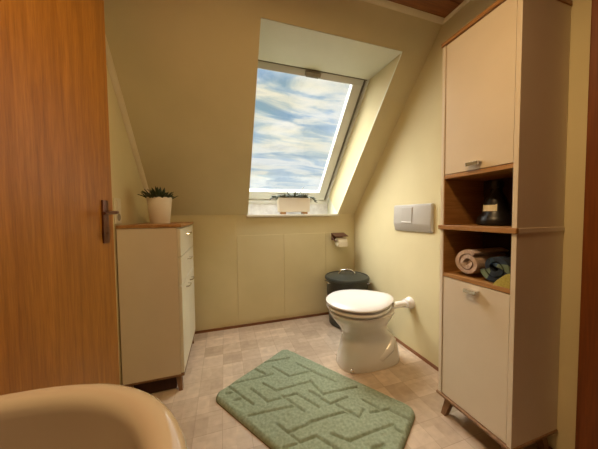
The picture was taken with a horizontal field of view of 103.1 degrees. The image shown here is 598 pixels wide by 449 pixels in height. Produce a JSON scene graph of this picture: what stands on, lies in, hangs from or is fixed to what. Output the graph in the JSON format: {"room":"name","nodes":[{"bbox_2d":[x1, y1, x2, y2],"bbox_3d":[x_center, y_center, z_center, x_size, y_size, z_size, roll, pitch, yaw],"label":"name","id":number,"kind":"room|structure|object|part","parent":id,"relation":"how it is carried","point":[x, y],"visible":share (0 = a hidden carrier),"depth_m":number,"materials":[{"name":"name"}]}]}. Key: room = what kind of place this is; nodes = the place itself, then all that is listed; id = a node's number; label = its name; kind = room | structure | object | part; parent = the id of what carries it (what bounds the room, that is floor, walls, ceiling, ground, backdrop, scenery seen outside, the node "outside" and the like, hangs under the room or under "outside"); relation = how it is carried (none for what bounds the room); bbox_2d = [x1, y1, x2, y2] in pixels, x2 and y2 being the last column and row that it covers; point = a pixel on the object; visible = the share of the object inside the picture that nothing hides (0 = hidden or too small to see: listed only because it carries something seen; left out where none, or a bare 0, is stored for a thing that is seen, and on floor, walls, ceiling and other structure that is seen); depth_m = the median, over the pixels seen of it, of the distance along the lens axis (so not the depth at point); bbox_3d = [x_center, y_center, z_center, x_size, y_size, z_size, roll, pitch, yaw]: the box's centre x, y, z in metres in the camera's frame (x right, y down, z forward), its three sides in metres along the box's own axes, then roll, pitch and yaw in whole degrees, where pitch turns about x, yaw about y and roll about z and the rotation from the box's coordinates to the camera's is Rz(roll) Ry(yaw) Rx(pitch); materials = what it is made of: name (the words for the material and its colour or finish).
{"room":"bathroom","nodes":[
{"label":"bathroom","id":0,"kind":"room"},
{"bbox_2d":[106,64,149,384],"bbox_3d":[-0.926,-0.103,0.828,0.120,2.259,2.402,-1,2,-17],"label":"wall","id":1,"kind":"structure","parent":0,"point":[126,183],"depth_m":1.40,"materials":[{"name":"beige paint"}]},
{"bbox_2d":[0,0,119,394],"bbox_3d":[-0.708,0.011,0.640,0.099,2.018,0.800,-1,2,-13],"label":"door","id":2,"kind":"structure","parent":1,"relation":"in","point":[58,307],"depth_m":0.71,"materials":[{"name":"brown wood"}]},
{"bbox_3d":[-0.786,-0.011,0.964,0.008,0.174,0.040,-1,2,-13],"label":"handle plate","id":3,"kind":"part","parent":2,"relation":"part of","materials":[{"name":"brown metal"}]},
{"bbox_3d":[-0.747,-0.007,0.927,0.053,0.098,0.112,-1,2,-17],"label":"handle","id":4,"kind":"part","parent":2,"relation":"part of","materials":[{"name":"brown metal"}]},
{"bbox_2d":[113,198,121,223],"bbox_3d":[-1.014,-0.076,1.330,0.013,0.143,0.080,-1,2,-17],"label":"light switch","id":5,"kind":"object","parent":1,"relation":"attached to","point":[117,201],"visible":0.98,"depth_m":1.31,"materials":[{"name":"white plastic"}]},
{"bbox_2d":[105,34,148,192],"bbox_3d":[-1.058,-0.647,1.450,0.026,1.219,1.099,-1,2,-17],"label":"trim","id":6,"kind":"structure","parent":1,"relation":"attached to","point":[109,61],"depth_m":1.42,"materials":[{"name":"white wood"}]},
{"bbox_2d":[170,214,353,330],"bbox_3d":[-0.372,0.426,2.501,2.158,1.057,0.424,-1,2,-17],"label":"wall","id":7,"kind":"structure","parent":0,"point":[247,270],"depth_m":2.29,"materials":[{"name":"beige paint"}]},
{"bbox_2d":[195,312,328,333],"bbox_3d":[-0.301,0.950,2.313,1.918,0.022,0.012,-1,2,-17],"label":"baseboard","id":8,"kind":"structure","parent":7,"relation":"attached to","point":[325,313],"depth_m":2.28,"materials":[{"name":"brown wood"}]},
{"bbox_2d":[247,214,338,216],"bbox_3d":[-0.085,-0.097,2.512,0.948,0.022,0.358,-1,2,-17],"label":"windowsill","id":9,"kind":"structure","parent":7,"relation":"attached to","point":[265,215],"depth_m":2.32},
{"bbox_2d":[269,187,317,213],"bbox_3d":[-0.055,-0.251,2.481,0.519,0.288,0.206,-1,2,-17],"label":"planter","id":10,"kind":"object","parent":9,"relation":"on","point":[297,202],"visible":0.98,"depth_m":2.43,"materials":[{"name":"white ceramic"}]},
{"bbox_2d":[331,232,347,240],"bbox_3d":[0.420,0.128,2.457,0.145,0.081,0.114,-1,2,-17],"label":"toilet paper holder","id":11,"kind":"object","parent":7,"relation":"attached to","point":[334,236],"visible":0.91,"depth_m":2.46,"materials":[{"name":"brown metal"}]},
{"bbox_2d":[335,237,347,246],"bbox_3d":[0.435,0.179,2.449,0.100,0.090,0.088,-1,2,-17],"label":"toilet roll","id":12,"kind":"object","parent":11,"relation":"hanging from","point":[341,242],"visible":0.98,"depth_m":2.42,"materials":[{"name":"white paper"}]},
{"bbox_2d":[104,0,441,215],"bbox_3d":[-0.174,-0.853,1.778,2.158,1.551,1.437,-1,2,-17],"label":"wall","id":13,"kind":"structure","parent":0,"point":[186,70],"depth_m":1.48,"materials":[{"name":"beige paint"}]},
{"bbox_2d":[248,17,402,214],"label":"window","id":14,"kind":"structure","parent":13,"relation":"in","point":[283,47],"depth_m":1.72,"materials":[{"name":"paint"}]},
{"bbox_3d":[-0.167,-0.173,2.632,1.080,0.162,0.022,-1,2,-17],"label":"upright panel","id":15,"kind":"part","parent":14,"relation":"part of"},
{"bbox_3d":[-0.041,-0.735,2.213,0.932,0.948,0.863,-1,2,-17],"label":"sash","id":16,"kind":"part","parent":14,"relation":"part of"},
{"bbox_3d":[-0.032,-0.740,2.213,1.070,1.077,0.976,-1,2,-17],"label":"frame","id":17,"kind":"part","parent":14,"relation":"part of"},
{"bbox_3d":[0.103,-1.132,1.796,0.125,0.033,0.044,-1,2,-17],"label":"vent handle","id":18,"kind":"part","parent":14,"relation":"part of","materials":[{"name":"metal"}]},
{"bbox_2d":[362,0,443,24],"bbox_3d":[-0.002,-1.252,1.201,1.918,0.013,0.030,-1,2,-17],"label":"trim","id":19,"kind":"structure","parent":13,"relation":"attached to","point":[384,3],"depth_m":1.40,"materials":[{"name":"wood"}]},
{"bbox_2d":[149,314,537,448],"bbox_3d":[0.058,1.053,1.181,2.158,0.100,2.642,-1,2,-17],"label":"floor","id":20,"kind":"structure","parent":0,"point":[217,359],"depth_m":1.49,"materials":[{"name":"tile"}]},
{"bbox_2d":[116,222,195,392],"bbox_3d":[-0.920,0.493,1.645,0.340,1.003,0.597,-1,2,-17],"label":"cabinet","id":21,"kind":"object","parent":20,"relation":"on","point":[156,261],"visible":0.98,"depth_m":1.37,"materials":[{"name":"beige laminate"}]},
{"bbox_2d":[137,187,176,223],"bbox_3d":[-0.928,-0.129,1.569,0.219,0.246,0.222,-1,2,-17],"label":"potted succulent","id":22,"kind":"object","parent":21,"relation":"on","point":[159,203],"visible":1,"depth_m":1.52,"materials":[{"name":"white ceramic"}]},
{"bbox_2d":[146,197,171,223],"bbox_3d":[-0.922,-0.092,1.573,0.149,0.172,0.149,-1,2,-17],"label":"pot","id":23,"kind":"object","parent":22,"relation":"attached to","point":[159,208],"depth_m":1.52,"materials":[{"name":"white ceramic"}]},
{"bbox_3d":[-0.927,0.895,1.658,0.316,0.012,0.589,-1,2,-17],"label":"board","id":24,"kind":"part","parent":21,"relation":"part of","materials":[{"name":"brown wood"}]},
{"bbox_3d":[-0.725,0.954,1.444,0.038,0.094,0.038,-1,2,-17],"label":"leg","id":25,"kind":"part","parent":21,"relation":"part of","materials":[{"name":"brown wood"}]},
{"bbox_3d":[-0.793,0.097,1.671,0.017,0.164,0.579,-1,2,-17],"label":"drawer","id":26,"kind":"part","parent":21,"relation":"part of","materials":[{"name":"laminate"}]},
{"bbox_3d":[-0.744,0.624,1.553,0.017,0.523,0.288,-1,2,-17],"label":"door","id":27,"kind":"part","parent":21,"relation":"part of","materials":[{"name":"laminate"}]},
{"bbox_3d":[-0.791,0.268,1.678,0.017,0.166,0.579,-1,2,-17],"label":"drawer","id":28,"kind":"part","parent":21,"relation":"part of","materials":[{"name":"laminate"}]},
{"bbox_3d":[-0.831,0.613,1.830,0.017,0.523,0.288,-1,2,-17],"label":"door","id":29,"kind":"part","parent":21,"relation":"part of","materials":[{"name":"laminate"}]},
{"bbox_2d":[216,350,414,448],"bbox_3d":[0.064,0.982,1.310,0.945,0.031,0.622,1,3,39],"label":"bath rug","id":30,"kind":"object","parent":20,"relation":"on","point":[290,400],"visible":1,"depth_m":1.25,"materials":[{"name":"green fabric"}]},
{"bbox_2d":[324,269,370,328],"bbox_3d":[0.458,0.691,2.305,0.440,0.525,0.424,-1,2,-17],"label":"waste bin","id":31,"kind":"object","parent":20,"relation":"on","point":[342,279],"visible":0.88,"depth_m":2.19,"materials":[{"name":"black plastic"}]},
{"bbox_3d":[0.464,0.497,2.300,0.424,0.049,0.424,-1,2,-17],"label":"lid","id":32,"kind":"part","parent":31,"relation":"part of","materials":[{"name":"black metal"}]},
{"bbox_2d":[326,289,414,373],"bbox_3d":[0.529,0.743,1.718,0.684,0.466,0.422,-1,2,-17],"label":"toilet","id":33,"kind":"object","parent":20,"relation":"on","point":[366,345],"visible":1,"depth_m":1.59,"materials":[{"name":"white ceramic"}]},
{"bbox_3d":[0.438,0.528,1.681,0.498,0.030,0.422,-1,2,-17],"label":"lid","id":34,"kind":"part","parent":33,"relation":"part of","materials":[{"name":"white plastic"}]},
{"bbox_3d":[0.470,0.782,1.701,0.523,0.392,0.388,-1,2,-17],"label":"bowl","id":35,"kind":"part","parent":33,"relation":"part of","materials":[{"name":"white ceramic"}]},
{"bbox_2d":[436,0,571,448],"bbox_3d":[0.901,0.050,1.101,0.310,1.893,0.344,-1,2,-17],"label":"tall cabinet","id":36,"kind":"object","parent":20,"relation":"on","point":[505,74],"visible":0.98,"depth_m":0.97,"materials":[{"name":"beige laminate"}]},
{"bbox_3d":[0.779,0.941,1.235,0.051,0.104,0.049,-1,2,-17],"label":"leg","id":37,"kind":"part","parent":36,"relation":"part of","materials":[{"name":"brown wood"}]},
{"bbox_3d":[0.864,-0.006,1.252,0.286,1.756,0.017,-1,2,-17],"label":"panel","id":38,"kind":"part","parent":36,"relation":"part of","materials":[{"name":"beige laminate"}]},
{"bbox_3d":[0.770,0.301,1.062,0.027,0.016,0.056,-1,2,-17],"label":"handle","id":39,"kind":"part","parent":36,"relation":"part of","materials":[{"name":"silver metal"}]},
{"bbox_3d":[0.764,-0.267,1.039,0.027,0.016,0.056,-1,2,-17],"label":"handle","id":40,"kind":"part","parent":36,"relation":"part of","materials":[{"name":"silver metal"}]},
{"bbox_3d":[0.792,0.573,1.084,0.016,0.607,0.294,-1,2,-17],"label":"door","id":41,"kind":"part","parent":36,"relation":"part of","materials":[{"name":"beige laminate"}]},
{"bbox_2d":[443,271,509,293],"bbox_3d":[0.911,0.255,1.110,0.274,0.018,0.300,-1,2,-17],"label":"shelf","id":42,"kind":"object","parent":36,"relation":"attached to","point":[474,280],"depth_m":1.08,"materials":[{"name":"brown wood"}]},
{"bbox_2d":[444,163,513,180],"bbox_3d":[0.906,-0.234,1.091,0.274,0.018,0.300,-1,2,-17],"label":"shelf","id":43,"kind":"object","parent":36,"relation":"attached to","point":[492,171],"depth_m":1.08,"materials":[{"name":"brown wood"}]},
{"bbox_3d":[0.780,-0.558,1.039,0.016,0.629,0.294,-1,2,-17],"label":"door","id":44,"kind":"part","parent":36,"relation":"part of","materials":[{"name":"beige laminate"}]},
{"bbox_2d":[455,247,508,273],"bbox_3d":[0.896,0.172,1.155,0.231,0.113,0.102,-1,2,-17],"label":"rolled towel","id":45,"kind":"object","parent":36,"relation":"on","point":[469,261],"visible":0.74,"depth_m":1.11,"materials":[{"name":"beige fabric"}]},
{"bbox_2d":[476,180,511,225],"bbox_3d":[0.911,-0.100,1.097,0.148,0.208,0.148,-1,2,-17],"label":"bottle","id":46,"kind":"object","parent":36,"relation":"on","point":[496,212],"visible":0.98,"depth_m":1.07,"materials":[{"name":"glass"}]},
{"bbox_2d":[480,255,510,281],"bbox_3d":[0.934,0.189,1.041,0.228,0.109,0.118,-1,2,-17],"label":"rolled towel","id":47,"kind":"object","parent":36,"relation":"on","point":[495,268],"visible":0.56,"depth_m":1.00,"materials":[{"name":"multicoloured fabric"}]},
{"bbox_3d":[0.917,0.883,1.136,0.294,0.012,0.344,-1,2,-17],"label":"board","id":48,"kind":"part","parent":36,"relation":"part of","materials":[{"name":"brown wood"}]},
{"bbox_3d":[1.043,-0.004,1.142,0.012,1.756,0.300,-1,2,-17],"label":"panel","id":49,"kind":"part","parent":36,"relation":"part of","materials":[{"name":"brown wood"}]},
{"bbox_2d":[493,274,509,288],"bbox_3d":[0.830,0.222,0.965,0.021,0.060,0.064,-1,2,-17],"label":"folded cloth","id":50,"kind":"object","parent":36,"relation":"on","point":[504,281],"visible":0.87,"depth_m":0.95,"materials":[{"name":"yellow fabric"}]},
{"bbox_3d":[0.960,0.005,0.950,0.286,1.756,0.017,-1,2,-17],"label":"panel","id":51,"kind":"part","parent":36,"relation":"part of","materials":[{"name":"beige laminate"}]},
{"bbox_3d":[1.059,0.946,1.041,0.041,0.104,0.049,-1,2,-17],"label":"leg","id":52,"kind":"part","parent":36,"relation":"part of","materials":[{"name":"brown wood"}]},
{"bbox_2d":[388,0,463,17],"bbox_3d":[0.176,-1.277,0.634,2.158,0.080,1.692,-1,2,-17],"label":"ceiling","id":53,"kind":"structure","parent":0,"point":[442,8],"depth_m":1.38,"materials":[{"name":"brown wood"}]},
{"bbox_2d":[354,0,591,448],"bbox_3d":[1.017,-0.148,1.440,0.120,2.259,2.402,-1,2,-17],"label":"wall","id":54,"kind":"structure","parent":0,"point":[399,264],"depth_m":1.62,"materials":[{"name":"beige paint"}]},
{"bbox_2d":[394,203,433,232],"bbox_3d":[0.835,-0.048,1.765,0.036,0.202,0.365,-1,2,-17],"label":"flush plate","id":55,"kind":"object","parent":54,"relation":"attached to","point":[412,217],"visible":1,"depth_m":1.72,"materials":[{"name":"beige plastic"}]},
{"bbox_2d":[443,0,469,22],"bbox_3d":[1.103,-1.248,0.860,0.016,0.016,1.322,-1,2,-17],"label":"trim","id":56,"kind":"structure","parent":54,"relation":"attached to","point":[464,2],"depth_m":1.40,"materials":[{"name":"white wood"}]},
{"bbox_2d":[394,336,552,448],"bbox_3d":[0.866,0.960,1.781,0.012,0.022,1.706,-1,2,-17],"label":"baseboard","id":57,"kind":"structure","parent":54,"relation":"attached to","point":[435,367],"depth_m":1.74,"materials":[{"name":"brown wood"}]},
{"bbox_2d":[575,0,597,448],"bbox_3d":[1.210,-0.012,0.605,0.020,2.050,0.666,-1,2,-17],"label":"door","id":58,"kind":"structure","parent":54,"relation":"in","point":[586,435],"depth_m":0.90,"materials":[{"name":"red wood"}]},
{"bbox_3d":[0.425,-0.081,-0.068,2.157,2.259,0.120,-1,2,-17],"label":"wall","id":59,"kind":"structure","parent":0,"visible":0},
{"bbox_2d":[0,383,187,448],"bbox_3d":[-0.246,0.365,0.044,0.418,0.358,0.467,-1,2,-17],"label":"washbasin","id":60,"kind":"object","parent":59,"relation":"attached to","point":[85,415],"visible":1,"depth_m":0.24,"materials":[{"name":"beige ceramic"}]}
]}

